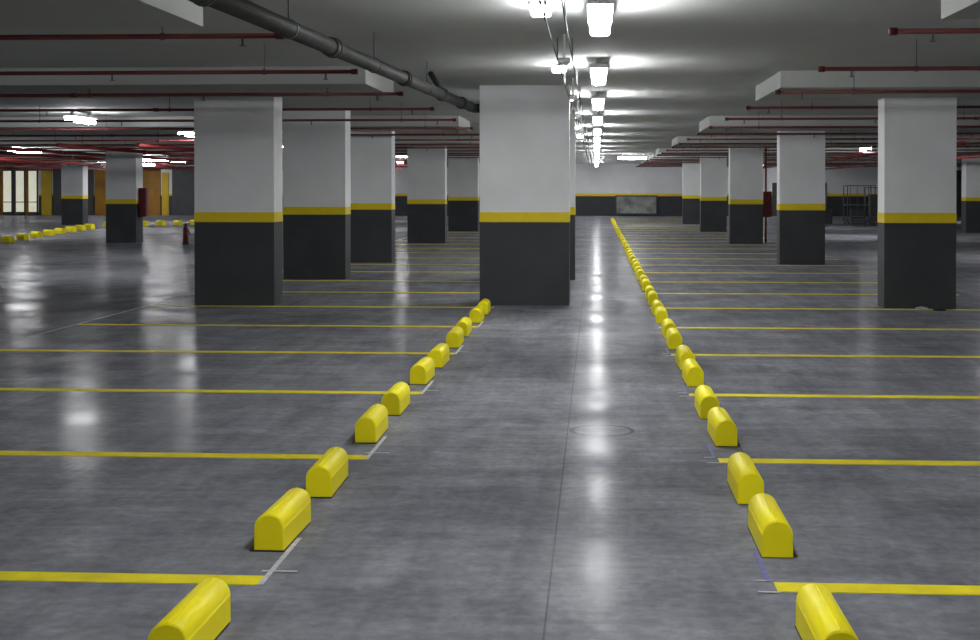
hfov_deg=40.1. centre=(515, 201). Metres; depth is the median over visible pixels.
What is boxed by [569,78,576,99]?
smoke detector
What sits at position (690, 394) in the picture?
parking line
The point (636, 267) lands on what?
wheel stop
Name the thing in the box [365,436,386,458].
chalk mark
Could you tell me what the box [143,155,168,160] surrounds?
ceiling lamp
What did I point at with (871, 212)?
crate
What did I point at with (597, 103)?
diffuser
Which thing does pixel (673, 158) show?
pipe
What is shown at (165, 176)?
wall panel
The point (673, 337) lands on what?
wheel stop
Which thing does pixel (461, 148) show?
beam
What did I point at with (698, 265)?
parking line
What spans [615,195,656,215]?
board
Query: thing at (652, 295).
wheel stop
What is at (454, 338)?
wheel stop
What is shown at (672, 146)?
pipe
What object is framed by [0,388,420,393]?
parking line
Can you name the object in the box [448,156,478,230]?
column
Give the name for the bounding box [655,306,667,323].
wheel stop
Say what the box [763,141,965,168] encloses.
pipe
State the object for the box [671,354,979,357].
parking line
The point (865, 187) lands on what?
trolley
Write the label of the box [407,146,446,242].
column
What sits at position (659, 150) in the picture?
beam
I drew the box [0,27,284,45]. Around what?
pipe
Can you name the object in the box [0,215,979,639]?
floor
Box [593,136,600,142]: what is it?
ceiling lamp
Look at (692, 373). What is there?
wheel stop
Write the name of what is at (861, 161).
pipe
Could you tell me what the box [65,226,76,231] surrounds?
wheel stop
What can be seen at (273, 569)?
chalk mark
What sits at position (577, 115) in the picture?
smoke detector
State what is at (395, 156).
beam
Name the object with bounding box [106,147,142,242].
column
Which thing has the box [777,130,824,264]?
column
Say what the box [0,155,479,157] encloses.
pipe
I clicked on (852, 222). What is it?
crate
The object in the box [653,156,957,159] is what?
pipe
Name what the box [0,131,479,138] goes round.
pipe
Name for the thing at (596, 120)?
diffuser
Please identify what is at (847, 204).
trolley
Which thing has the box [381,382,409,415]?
wheel stop
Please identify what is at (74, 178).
column
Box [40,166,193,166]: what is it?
pipe
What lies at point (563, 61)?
smoke detector
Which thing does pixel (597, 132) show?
diffuser
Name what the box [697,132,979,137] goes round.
pipe
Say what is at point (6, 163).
pipe
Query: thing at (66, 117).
diffuser
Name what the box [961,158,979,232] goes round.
column
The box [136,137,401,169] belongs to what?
pipe
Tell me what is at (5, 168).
pipe
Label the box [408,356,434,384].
wheel stop
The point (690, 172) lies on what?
column
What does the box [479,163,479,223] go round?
column
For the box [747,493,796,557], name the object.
wheel stop
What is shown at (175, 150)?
pipe
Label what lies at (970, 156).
pipe
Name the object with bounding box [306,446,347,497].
wheel stop
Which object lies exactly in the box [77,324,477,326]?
parking line
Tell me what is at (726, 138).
pipe
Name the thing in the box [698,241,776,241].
parking line
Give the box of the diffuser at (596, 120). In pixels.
[593,117,601,124]
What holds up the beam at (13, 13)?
attached to the ceiling
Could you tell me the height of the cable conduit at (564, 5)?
0.208 m
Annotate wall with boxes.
[35,164,961,215]
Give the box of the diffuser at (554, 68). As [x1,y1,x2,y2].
[552,66,565,71]
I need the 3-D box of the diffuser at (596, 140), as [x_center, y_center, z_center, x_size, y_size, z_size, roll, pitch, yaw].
[2.129,-1.587,34.921,0.156,0.096,1.160,0,1,3]
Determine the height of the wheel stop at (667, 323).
0.167 m
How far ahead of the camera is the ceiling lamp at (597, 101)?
19.38 m
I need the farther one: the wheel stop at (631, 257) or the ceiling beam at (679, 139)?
the ceiling beam at (679, 139)
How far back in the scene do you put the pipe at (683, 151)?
45.90 m
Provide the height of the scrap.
0.041 m
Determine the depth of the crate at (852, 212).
57.34 m
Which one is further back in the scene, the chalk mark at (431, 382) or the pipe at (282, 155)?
the pipe at (282, 155)
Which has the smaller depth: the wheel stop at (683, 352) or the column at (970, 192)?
the wheel stop at (683, 352)
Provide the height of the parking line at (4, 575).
0.003 m
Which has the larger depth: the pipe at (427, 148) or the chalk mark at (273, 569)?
the pipe at (427, 148)
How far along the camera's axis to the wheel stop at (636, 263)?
25.75 m
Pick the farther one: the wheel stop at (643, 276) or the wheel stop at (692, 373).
the wheel stop at (643, 276)
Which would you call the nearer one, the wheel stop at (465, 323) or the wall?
the wheel stop at (465, 323)
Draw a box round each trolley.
[843,185,875,223]
[865,187,877,222]
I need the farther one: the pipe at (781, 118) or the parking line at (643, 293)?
the pipe at (781, 118)
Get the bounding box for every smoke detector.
[558,34,569,65]
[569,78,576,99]
[574,101,580,117]
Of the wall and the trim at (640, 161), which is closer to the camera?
the trim at (640, 161)
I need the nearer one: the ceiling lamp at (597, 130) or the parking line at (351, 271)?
the parking line at (351, 271)
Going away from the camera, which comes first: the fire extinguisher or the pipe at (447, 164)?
the fire extinguisher
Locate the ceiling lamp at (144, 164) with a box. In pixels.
[143,163,154,165]
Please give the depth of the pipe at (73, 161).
56.60 m
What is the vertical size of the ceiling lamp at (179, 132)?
0.210 m
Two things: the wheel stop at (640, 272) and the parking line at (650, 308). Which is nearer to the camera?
the parking line at (650, 308)
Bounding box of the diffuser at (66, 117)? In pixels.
[65,116,95,123]
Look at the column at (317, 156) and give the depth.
23.45 m
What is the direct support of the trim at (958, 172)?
attached to the wall
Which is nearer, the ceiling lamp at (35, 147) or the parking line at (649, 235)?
the parking line at (649, 235)
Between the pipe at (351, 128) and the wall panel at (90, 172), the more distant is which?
the wall panel at (90, 172)
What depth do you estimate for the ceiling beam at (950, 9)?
8.91 m
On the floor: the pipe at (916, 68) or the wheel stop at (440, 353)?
the wheel stop at (440, 353)
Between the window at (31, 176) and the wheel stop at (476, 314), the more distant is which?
the window at (31, 176)
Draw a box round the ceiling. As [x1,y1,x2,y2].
[0,0,979,163]
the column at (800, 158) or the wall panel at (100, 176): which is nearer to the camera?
the column at (800, 158)
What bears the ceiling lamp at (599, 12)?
attached to the ceiling
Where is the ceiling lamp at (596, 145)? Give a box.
[594,143,599,148]
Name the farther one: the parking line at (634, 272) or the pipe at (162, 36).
the parking line at (634, 272)
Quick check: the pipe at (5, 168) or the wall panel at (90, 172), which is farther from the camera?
the wall panel at (90, 172)
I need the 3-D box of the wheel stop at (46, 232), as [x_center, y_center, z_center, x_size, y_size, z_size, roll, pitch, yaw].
[-15.614,1.047,44.861,0.195,0.209,0.670,0,1,-40]
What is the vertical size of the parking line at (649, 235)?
0.003 m
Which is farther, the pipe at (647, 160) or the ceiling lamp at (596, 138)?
the pipe at (647, 160)
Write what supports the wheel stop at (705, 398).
on the floor
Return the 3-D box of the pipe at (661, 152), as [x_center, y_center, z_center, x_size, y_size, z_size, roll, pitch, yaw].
[15.668,-1.646,42.422,22.010,0.353,0.053,0,1,3]
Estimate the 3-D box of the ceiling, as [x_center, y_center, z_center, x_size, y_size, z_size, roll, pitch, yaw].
[-3.920,-1.898,34.781,64.000,0.300,85.000,0,1,3]
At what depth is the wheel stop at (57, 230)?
46.53 m
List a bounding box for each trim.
[639,160,961,164]
[772,183,825,215]
[956,170,961,215]
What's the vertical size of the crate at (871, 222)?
0.330 m
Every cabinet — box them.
[139,188,148,216]
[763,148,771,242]
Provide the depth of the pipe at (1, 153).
43.43 m
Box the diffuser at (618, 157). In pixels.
[618,157,645,158]
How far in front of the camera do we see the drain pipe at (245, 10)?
10.02 m
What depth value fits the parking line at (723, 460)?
7.80 m
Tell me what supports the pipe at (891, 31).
hanging from the ceiling
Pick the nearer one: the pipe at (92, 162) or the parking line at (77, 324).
the parking line at (77, 324)
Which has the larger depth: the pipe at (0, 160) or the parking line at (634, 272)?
the pipe at (0, 160)
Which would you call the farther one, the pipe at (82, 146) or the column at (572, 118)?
the pipe at (82, 146)
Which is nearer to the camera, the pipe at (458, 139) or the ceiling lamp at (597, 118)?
the ceiling lamp at (597, 118)
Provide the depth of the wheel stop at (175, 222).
57.36 m
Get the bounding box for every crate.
[825,216,832,222]
[850,210,865,217]
[850,218,865,224]
[868,194,877,201]
[868,202,877,209]
[868,210,877,217]
[868,218,877,224]
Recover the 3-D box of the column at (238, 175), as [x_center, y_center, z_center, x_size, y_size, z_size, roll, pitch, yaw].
[-3.817,-0.085,18.512,1.106,3.000,0.506,0,1,3]
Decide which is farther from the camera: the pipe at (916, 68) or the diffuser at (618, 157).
the diffuser at (618, 157)
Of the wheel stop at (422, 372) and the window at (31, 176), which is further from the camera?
the window at (31, 176)
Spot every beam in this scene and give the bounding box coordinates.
[0,0,202,27]
[0,66,393,97]
[0,116,469,131]
[0,136,479,146]
[0,148,479,155]
[0,156,479,160]
[9,162,406,164]
[645,155,961,160]
[656,148,979,155]
[672,136,979,146]
[699,115,979,131]
[756,70,979,100]
[941,0,979,18]
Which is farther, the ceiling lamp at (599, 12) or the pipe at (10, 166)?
the pipe at (10, 166)
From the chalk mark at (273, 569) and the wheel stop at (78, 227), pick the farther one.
the wheel stop at (78, 227)
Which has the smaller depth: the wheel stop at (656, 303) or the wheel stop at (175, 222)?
the wheel stop at (656, 303)
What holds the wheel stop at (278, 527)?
on the floor
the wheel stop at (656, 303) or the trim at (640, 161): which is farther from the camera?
the trim at (640, 161)
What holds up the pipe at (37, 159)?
hanging from the ceiling
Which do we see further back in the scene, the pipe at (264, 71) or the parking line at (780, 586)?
the pipe at (264, 71)
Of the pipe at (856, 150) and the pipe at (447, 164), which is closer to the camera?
the pipe at (856, 150)
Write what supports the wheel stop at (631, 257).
on the floor
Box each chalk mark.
[257,538,301,584]
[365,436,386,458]
[419,381,437,393]
[704,444,721,462]
[753,552,780,592]
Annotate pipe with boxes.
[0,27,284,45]
[0,43,357,80]
[0,88,402,100]
[0,97,433,115]
[0,103,456,124]
[0,127,473,132]
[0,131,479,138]
[0,131,479,143]
[0,133,479,146]
[0,146,282,167]
[0,151,282,169]
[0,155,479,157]
[0,158,193,168]
[0,160,193,169]
[0,162,159,170]
[0,165,105,170]
[0,167,52,170]
[1,150,479,151]
[13,157,479,159]
[14,164,447,165]
[32,147,479,150]
[37,159,479,159]
[38,150,479,154]
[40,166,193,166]
[56,142,282,163]
[73,161,479,161]
[92,162,479,162]
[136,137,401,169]
[188,0,479,112]
[636,166,961,166]
[638,165,961,165]
[640,161,961,164]
[642,163,961,164]
[644,161,961,163]
[647,160,961,162]
[650,158,877,159]
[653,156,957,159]
[657,151,979,157]
[661,152,979,153]
[666,149,979,152]
[672,146,979,149]
[679,134,979,146]
[687,131,979,142]
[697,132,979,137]
[709,126,979,131]
[725,102,979,123]
[746,106,979,112]
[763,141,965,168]
[775,89,979,98]
[818,39,979,76]
[825,155,979,169]
[888,27,979,41]
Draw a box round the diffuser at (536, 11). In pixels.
[530,5,550,16]
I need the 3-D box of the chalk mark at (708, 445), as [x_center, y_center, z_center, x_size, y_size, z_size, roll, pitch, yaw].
[1.171,1.515,8.077,0.090,0.002,0.585,0,1,3]
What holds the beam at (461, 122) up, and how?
attached to the ceiling
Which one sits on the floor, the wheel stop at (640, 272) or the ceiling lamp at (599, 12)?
the wheel stop at (640, 272)
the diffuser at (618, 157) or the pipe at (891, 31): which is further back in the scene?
the diffuser at (618, 157)
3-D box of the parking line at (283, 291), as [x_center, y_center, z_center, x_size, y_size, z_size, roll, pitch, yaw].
[-2.482,1.393,20.576,4.700,0.003,0.124,0,1,3]
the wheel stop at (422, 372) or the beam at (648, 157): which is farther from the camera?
the beam at (648, 157)
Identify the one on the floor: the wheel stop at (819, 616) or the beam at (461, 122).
the wheel stop at (819, 616)
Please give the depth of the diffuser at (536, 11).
10.06 m
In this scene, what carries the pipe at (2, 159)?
hanging from the ceiling
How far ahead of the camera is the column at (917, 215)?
17.81 m
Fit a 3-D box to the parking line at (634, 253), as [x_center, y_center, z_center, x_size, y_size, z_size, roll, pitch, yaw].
[5.038,1.272,32.681,4.700,0.003,0.124,0,1,3]
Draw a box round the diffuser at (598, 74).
[592,68,605,84]
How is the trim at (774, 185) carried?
attached to the wall
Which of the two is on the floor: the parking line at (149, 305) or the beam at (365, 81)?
the parking line at (149, 305)
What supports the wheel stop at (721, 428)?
on the floor
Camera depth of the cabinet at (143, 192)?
39.31 m
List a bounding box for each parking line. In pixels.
[0,349,454,353]
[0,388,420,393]
[0,451,366,459]
[0,571,263,584]
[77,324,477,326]
[149,305,493,307]
[283,280,479,281]
[283,291,479,292]
[351,271,383,271]
[379,264,479,264]
[634,253,752,253]
[634,272,877,273]
[643,293,957,294]
[649,235,727,235]
[650,308,979,309]
[659,327,979,329]
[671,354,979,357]
[689,393,979,398]
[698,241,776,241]
[698,265,839,265]
[718,458,979,465]
[774,582,979,595]
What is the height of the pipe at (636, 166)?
0.353 m
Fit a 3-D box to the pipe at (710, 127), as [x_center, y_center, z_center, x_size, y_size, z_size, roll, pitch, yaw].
[14.570,-1.463,24.156,22.010,0.353,0.053,0,1,3]
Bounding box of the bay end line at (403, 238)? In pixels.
[28,238,403,336]
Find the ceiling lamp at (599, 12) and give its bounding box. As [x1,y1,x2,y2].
[587,0,613,35]
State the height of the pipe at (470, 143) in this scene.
0.353 m
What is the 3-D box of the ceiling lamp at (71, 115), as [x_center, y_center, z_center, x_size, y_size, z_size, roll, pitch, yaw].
[-7.944,-1.540,24.506,0.190,0.210,1.200,0,1,3]
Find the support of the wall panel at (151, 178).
attached to the wall
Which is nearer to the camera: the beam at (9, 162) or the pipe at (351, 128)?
the pipe at (351, 128)
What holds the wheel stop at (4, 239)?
on the floor
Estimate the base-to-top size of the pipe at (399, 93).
0.153 m
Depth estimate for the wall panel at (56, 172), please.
78.67 m
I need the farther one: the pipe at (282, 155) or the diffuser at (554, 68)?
the pipe at (282, 155)
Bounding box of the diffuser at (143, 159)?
[143,159,165,160]
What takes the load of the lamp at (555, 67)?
attached to the ceiling
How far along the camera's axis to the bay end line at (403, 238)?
16.68 m
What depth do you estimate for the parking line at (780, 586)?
5.35 m
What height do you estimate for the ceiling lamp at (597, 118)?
0.210 m
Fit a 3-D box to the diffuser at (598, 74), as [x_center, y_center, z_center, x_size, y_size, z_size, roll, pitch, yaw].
[0.929,-1.388,14.958,0.156,0.096,1.160,0,1,3]
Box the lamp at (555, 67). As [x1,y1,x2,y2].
[551,63,566,72]
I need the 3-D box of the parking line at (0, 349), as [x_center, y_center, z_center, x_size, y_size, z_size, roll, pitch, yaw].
[-2.931,1.468,13.090,4.700,0.003,0.124,0,1,3]
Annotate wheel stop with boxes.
[1,235,14,242]
[16,233,28,240]
[29,231,41,237]
[43,229,54,235]
[54,228,65,233]
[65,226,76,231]
[75,225,85,230]
[84,224,94,228]
[148,577,230,639]
[156,220,165,225]
[173,220,182,225]
[249,488,310,551]
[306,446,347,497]
[352,404,387,443]
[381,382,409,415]
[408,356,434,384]
[428,343,449,367]
[446,326,463,347]
[456,317,471,336]
[469,305,483,322]
[477,298,490,314]
[629,255,636,263]
[633,261,640,270]
[635,266,642,275]
[636,269,644,279]
[639,274,648,285]
[641,278,650,290]
[645,285,654,298]
[648,290,657,304]
[651,299,663,315]
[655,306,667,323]
[661,318,676,337]
[666,327,681,348]
[675,345,694,369]
[682,358,704,386]
[694,385,719,418]
[707,406,739,445]
[727,452,763,503]
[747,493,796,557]
[795,583,858,639]
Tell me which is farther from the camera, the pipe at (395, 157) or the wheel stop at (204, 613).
the pipe at (395, 157)
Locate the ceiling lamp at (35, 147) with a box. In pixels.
[7,147,40,152]
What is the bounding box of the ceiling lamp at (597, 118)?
[592,111,602,124]
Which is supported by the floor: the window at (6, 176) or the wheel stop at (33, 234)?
the wheel stop at (33, 234)
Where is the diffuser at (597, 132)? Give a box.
[594,129,600,135]
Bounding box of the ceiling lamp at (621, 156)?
[618,154,646,158]
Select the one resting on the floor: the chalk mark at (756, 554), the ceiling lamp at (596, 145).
the chalk mark at (756, 554)
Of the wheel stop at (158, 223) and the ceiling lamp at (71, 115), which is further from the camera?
the wheel stop at (158, 223)
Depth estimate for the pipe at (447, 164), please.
65.77 m
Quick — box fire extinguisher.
[182,223,189,244]
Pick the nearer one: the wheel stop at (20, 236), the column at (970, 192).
the wheel stop at (20, 236)
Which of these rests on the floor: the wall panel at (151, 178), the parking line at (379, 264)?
the parking line at (379, 264)
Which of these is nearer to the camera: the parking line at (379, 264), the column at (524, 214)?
the column at (524, 214)
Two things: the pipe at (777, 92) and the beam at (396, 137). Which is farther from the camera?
the beam at (396, 137)
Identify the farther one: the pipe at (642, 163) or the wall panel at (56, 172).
the wall panel at (56, 172)
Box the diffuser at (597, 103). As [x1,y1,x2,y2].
[593,99,603,109]
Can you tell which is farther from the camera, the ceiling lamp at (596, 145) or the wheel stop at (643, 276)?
the ceiling lamp at (596, 145)
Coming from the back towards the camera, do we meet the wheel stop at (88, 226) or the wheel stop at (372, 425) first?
the wheel stop at (88, 226)
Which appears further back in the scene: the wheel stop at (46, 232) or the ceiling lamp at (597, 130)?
the wheel stop at (46, 232)
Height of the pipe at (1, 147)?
0.460 m
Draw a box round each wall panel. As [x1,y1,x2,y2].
[41,170,51,214]
[53,169,60,214]
[88,170,93,214]
[95,170,105,214]
[143,169,160,214]
[162,173,168,214]
[172,170,193,214]
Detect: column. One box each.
[61,160,87,224]
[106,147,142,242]
[194,97,282,305]
[283,111,350,279]
[350,131,394,262]
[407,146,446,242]
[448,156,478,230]
[479,85,569,305]
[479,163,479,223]
[570,107,575,279]
[682,161,699,223]
[700,156,726,231]
[728,146,762,243]
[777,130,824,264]
[877,97,956,308]
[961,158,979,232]
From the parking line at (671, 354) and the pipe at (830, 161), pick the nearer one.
the parking line at (671, 354)
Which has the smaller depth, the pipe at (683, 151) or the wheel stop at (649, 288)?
the wheel stop at (649, 288)
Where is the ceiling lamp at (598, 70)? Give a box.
[590,59,607,84]
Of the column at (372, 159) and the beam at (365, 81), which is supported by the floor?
the column at (372, 159)
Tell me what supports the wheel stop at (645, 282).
on the floor
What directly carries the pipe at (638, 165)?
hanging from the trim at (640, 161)
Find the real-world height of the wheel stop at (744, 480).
0.167 m
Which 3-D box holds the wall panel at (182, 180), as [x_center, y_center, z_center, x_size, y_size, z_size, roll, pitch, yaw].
[-18.294,-0.552,78.196,3.500,2.740,0.080,0,1,3]
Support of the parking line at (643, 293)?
on the floor
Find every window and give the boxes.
[0,169,12,214]
[13,169,24,214]
[25,170,38,214]
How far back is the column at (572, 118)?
23.28 m
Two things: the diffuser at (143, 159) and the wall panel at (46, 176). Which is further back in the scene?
the wall panel at (46, 176)
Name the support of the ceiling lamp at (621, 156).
attached to the ceiling
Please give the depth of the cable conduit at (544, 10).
12.49 m
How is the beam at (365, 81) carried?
attached to the ceiling
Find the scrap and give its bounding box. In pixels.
[932,307,945,310]
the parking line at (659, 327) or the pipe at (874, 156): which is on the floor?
the parking line at (659, 327)
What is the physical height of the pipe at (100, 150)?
0.353 m
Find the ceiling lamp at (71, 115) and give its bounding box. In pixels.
[63,112,97,123]
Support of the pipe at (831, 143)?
hanging from the ceiling
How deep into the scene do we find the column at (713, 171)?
49.06 m
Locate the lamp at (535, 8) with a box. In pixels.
[528,1,552,16]
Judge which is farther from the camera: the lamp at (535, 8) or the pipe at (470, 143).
the pipe at (470, 143)
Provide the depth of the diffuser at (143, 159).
49.00 m
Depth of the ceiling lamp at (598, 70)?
14.39 m
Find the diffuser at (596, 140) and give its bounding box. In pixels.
[594,138,599,142]
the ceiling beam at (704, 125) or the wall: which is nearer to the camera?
the ceiling beam at (704, 125)
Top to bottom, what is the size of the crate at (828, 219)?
0.330 m
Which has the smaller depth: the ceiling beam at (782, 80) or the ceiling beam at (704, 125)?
the ceiling beam at (782, 80)
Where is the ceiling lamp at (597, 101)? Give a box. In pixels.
[592,92,604,109]
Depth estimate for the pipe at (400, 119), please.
22.29 m
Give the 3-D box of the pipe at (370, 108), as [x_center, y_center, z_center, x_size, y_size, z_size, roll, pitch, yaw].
[-17.628,-1.421,19.980,33.010,0.353,0.053,0,1,3]
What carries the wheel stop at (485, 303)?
on the floor
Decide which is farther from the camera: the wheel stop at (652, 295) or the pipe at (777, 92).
the wheel stop at (652, 295)
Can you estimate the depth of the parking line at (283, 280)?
23.15 m
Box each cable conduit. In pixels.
[539,0,589,166]
[561,0,591,163]
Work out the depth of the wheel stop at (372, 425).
8.40 m
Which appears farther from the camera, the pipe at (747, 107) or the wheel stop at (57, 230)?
the wheel stop at (57, 230)
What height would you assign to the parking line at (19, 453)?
0.003 m
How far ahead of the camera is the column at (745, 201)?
38.38 m
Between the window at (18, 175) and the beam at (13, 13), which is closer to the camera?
the beam at (13, 13)
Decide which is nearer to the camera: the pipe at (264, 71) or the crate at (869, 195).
the pipe at (264, 71)
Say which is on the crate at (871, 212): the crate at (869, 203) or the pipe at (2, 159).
the crate at (869, 203)
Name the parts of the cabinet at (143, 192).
door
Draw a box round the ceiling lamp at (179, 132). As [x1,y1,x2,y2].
[178,132,193,136]
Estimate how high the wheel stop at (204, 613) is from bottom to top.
0.167 m
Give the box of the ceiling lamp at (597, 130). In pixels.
[593,125,601,135]
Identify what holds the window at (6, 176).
in the wall

